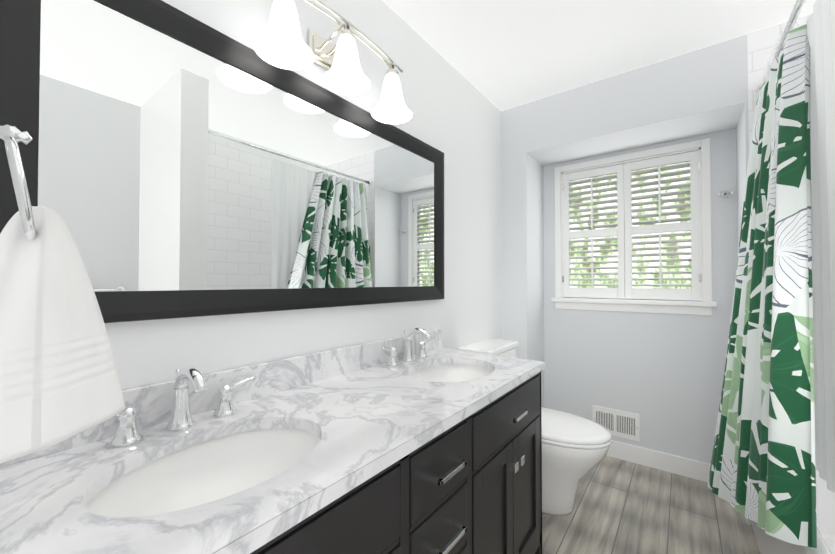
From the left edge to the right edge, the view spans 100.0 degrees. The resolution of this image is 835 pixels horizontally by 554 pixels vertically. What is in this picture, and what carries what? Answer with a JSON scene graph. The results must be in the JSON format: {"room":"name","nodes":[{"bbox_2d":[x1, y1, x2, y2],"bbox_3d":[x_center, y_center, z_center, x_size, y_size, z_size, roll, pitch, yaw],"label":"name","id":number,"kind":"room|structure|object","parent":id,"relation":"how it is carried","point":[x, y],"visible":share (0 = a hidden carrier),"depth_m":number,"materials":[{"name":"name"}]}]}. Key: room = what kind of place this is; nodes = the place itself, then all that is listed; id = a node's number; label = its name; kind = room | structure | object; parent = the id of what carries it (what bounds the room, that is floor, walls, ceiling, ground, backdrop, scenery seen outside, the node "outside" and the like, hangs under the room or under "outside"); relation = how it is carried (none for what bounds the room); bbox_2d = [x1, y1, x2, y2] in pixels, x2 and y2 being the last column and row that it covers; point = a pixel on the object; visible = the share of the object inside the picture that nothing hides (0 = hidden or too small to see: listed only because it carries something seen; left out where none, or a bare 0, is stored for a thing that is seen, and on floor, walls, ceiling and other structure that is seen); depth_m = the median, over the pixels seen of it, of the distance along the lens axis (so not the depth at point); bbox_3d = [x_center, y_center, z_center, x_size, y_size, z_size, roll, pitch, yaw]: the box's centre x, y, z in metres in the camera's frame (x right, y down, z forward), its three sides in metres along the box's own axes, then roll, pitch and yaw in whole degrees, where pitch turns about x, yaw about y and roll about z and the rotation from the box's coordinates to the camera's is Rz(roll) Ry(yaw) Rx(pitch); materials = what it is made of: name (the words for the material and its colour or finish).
{"room":"bathroom","nodes":[
{"label":"bathroom","id":0,"kind":"room"},
{"bbox_2d":[104,0,501,389],"bbox_3d":[-0.057,0.007,1.794,0.120,2.500,3.080,-1,-1,37],"label":"wall","id":1,"kind":"structure","parent":0,"point":[455,119],"depth_m":1.59,"materials":[{"name":"white paint"}]},
{"bbox_2d":[0,329,440,467],"bbox_3d":[-0.361,0.324,1.267,0.020,0.100,1.600,-1,-1,37],"label":"backsplash","id":2,"kind":"structure","parent":1,"relation":"attached to","point":[276,375],"depth_m":1.14,"materials":[{"name":"white stone"}]},
{"bbox_2d":[0,0,443,322],"bbox_3d":[-0.343,-0.288,1.291,0.032,0.805,1.585,-1,-1,37],"label":"framed mirror","id":3,"kind":"object","parent":1,"relation":"attached to","point":[176,163],"visible":0.9,"depth_m":0.96,"materials":[{"name":"black mirror"}]},
{"bbox_2d":[253,0,412,123],"bbox_3d":[-0.268,-0.775,1.244,0.217,0.232,0.648,-1,-1,37],"label":"sconce","id":4,"kind":"object","parent":1,"relation":"attached to","point":[279,43],"visible":1,"depth_m":1.21,"materials":[{"name":"white glass"}]},
{"bbox_2d":[383,0,816,110],"bbox_3d":[0.824,-1.303,1.145,2.330,0.100,3.080,-1,-1,37],"label":"ceiling","id":5,"kind":"structure","parent":0,"point":[501,55],"depth_m":1.79,"materials":[{"name":"white paint"}]},
{"bbox_2d":[542,456,759,553],"bbox_3d":[0.824,1.297,1.107,2.330,0.100,3.080,-1,-1,37],"label":"floor","id":6,"kind":"structure","parent":0,"point":[623,507],"depth_m":1.82,"materials":[{"name":"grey wood"}]},
{"bbox_2d":[236,364,544,553],"bbox_3d":[-0.125,0.824,1.088,0.601,0.845,1.541,-1,-1,37],"label":"bathroom vanity","id":7,"kind":"object","parent":6,"relation":"on","point":[474,486],"depth_m":0.93,"materials":[{"name":"black paint"}]},
{"bbox_2d":[0,348,544,553],"bbox_3d":[-0.141,0.387,1.099,0.572,0.030,1.600,-1,-1,37],"label":"countertop","id":8,"kind":"structure","parent":7,"relation":"on","point":[373,415],"depth_m":0.69,"materials":[{"name":"white stone"}]},
{"bbox_2d":[82,366,259,447],"bbox_3d":[-0.546,0.291,0.836,0.156,0.155,0.369,-1,-1,37],"label":"faucet","id":9,"kind":"object","parent":8,"relation":"on","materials":[{"name":"silver metal"}]},
{"bbox_2d":[80,416,335,539],"bbox_3d":[-0.403,0.464,0.726,0.354,0.159,0.454,-1,-1,37],"label":"sink","id":10,"kind":"object","parent":8,"relation":"in","point":[134,495],"depth_m":0.82,"materials":[{"name":"white ceramic"}]},
{"bbox_2d":[380,328,435,367],"bbox_3d":[-0.002,0.301,1.553,0.156,0.155,0.370,-1,-1,37],"label":"faucet","id":11,"kind":"object","parent":8,"relation":"on","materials":[{"name":"silver metal"}]},
{"bbox_2d":[404,360,495,383],"bbox_3d":[0.141,0.474,1.443,0.354,0.159,0.454,-1,-1,37],"label":"sink","id":12,"kind":"object","parent":8,"relation":"in","point":[446,371],"depth_m":1.63,"materials":[{"name":"white ceramic"}]},
{"bbox_2d":[458,338,611,515],"bbox_3d":[0.676,0.837,2.004,0.771,0.845,0.440,-1,-1,37],"label":"toilet","id":13,"kind":"object","parent":6,"relation":"on","point":[575,448],"visible":0.42,"depth_m":1.82,"materials":[{"name":"white ceramic"}]},
{"bbox_2d":[752,470,834,553],"bbox_3d":[1.532,0.994,0.945,0.754,0.500,1.484,-1,-1,37],"label":"bathtub","id":14,"kind":"object","parent":6,"relation":"on","point":[825,513],"visible":0.21,"depth_m":1.53,"materials":[{"name":"white ceramic"}]},
{"bbox_2d":[501,14,810,526],"bbox_3d":[1.603,0.012,2.154,2.090,2.500,0.500,-1,-1,37],"label":"wall","id":15,"kind":"structure","parent":0,"point":[661,375],"depth_m":2.29,"materials":[{"name":"white paint"}]},
{"bbox_2d":[592,405,639,441],"bbox_3d":[1.388,1.024,2.459,0.290,0.185,0.010,-1,-1,37],"label":"air vent","id":16,"kind":"object","parent":15,"relation":"in","point":[622,424],"visible":0.83,"depth_m":2.44,"materials":[{"name":"white metal"}]},
{"bbox_2d":[551,138,716,315],"bbox_3d":[1.462,-0.306,2.470,0.970,1.095,0.155,-1,-1,37],"label":"window","id":17,"kind":"structure","parent":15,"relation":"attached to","point":[632,231],"depth_m":2.42,"materials":[{"name":"white wood"}]},
{"bbox_2d":[606,440,710,482],"bbox_3d":[1.450,1.208,2.406,1.140,0.115,0.017,-1,-1,37],"label":"baseboard","id":18,"kind":"structure","parent":15,"relation":"attached to","point":[685,467],"depth_m":2.29,"materials":[{"name":"white wood"}]},
{"bbox_2d":[718,191,733,198],"bbox_3d":[1.843,-0.497,2.097,0.072,0.050,0.074,-1,-1,37],"label":"robe hook","id":19,"kind":"object","parent":15,"relation":"attached to","point":[724,194],"visible":1,"depth_m":2.10,"materials":[{"name":"silver metal"}]},
{"bbox_2d":[745,516,750,525],"bbox_3d":[1.783,1.201,1.913,0.014,0.115,0.360,-1,-1,37],"label":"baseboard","id":20,"kind":"structure","parent":15,"relation":"attached to","point":[748,521],"depth_m":1.77,"materials":[{"name":"white wood"}]},
{"bbox_2d":[708,0,834,547],"bbox_3d":[1.211,0.049,1.202,0.295,2.058,1.490,-1,-1,37],"label":"shower curtain","id":21,"kind":"object","parent":15,"relation":"attached to","point":[773,447],"visible":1,"depth_m":1.17,"materials":[{"name":"multicoloured fabric"}]},
{"bbox_3d":[-0.070,-0.020,-0.053,2.090,2.500,0.120,-1,-1,37],"label":"wall","id":22,"kind":"structure","parent":0,"visible":0},
{"bbox_2d":[0,124,124,463],"bbox_3d":[-0.577,0.015,0.536,0.163,0.501,0.204,-1,-1,37],"label":"towel ring","id":23,"kind":"object","parent":22,"relation":"attached to","point":[59,380],"visible":1,"depth_m":0.50,"materials":[{"name":"white fabric"}]}
]}

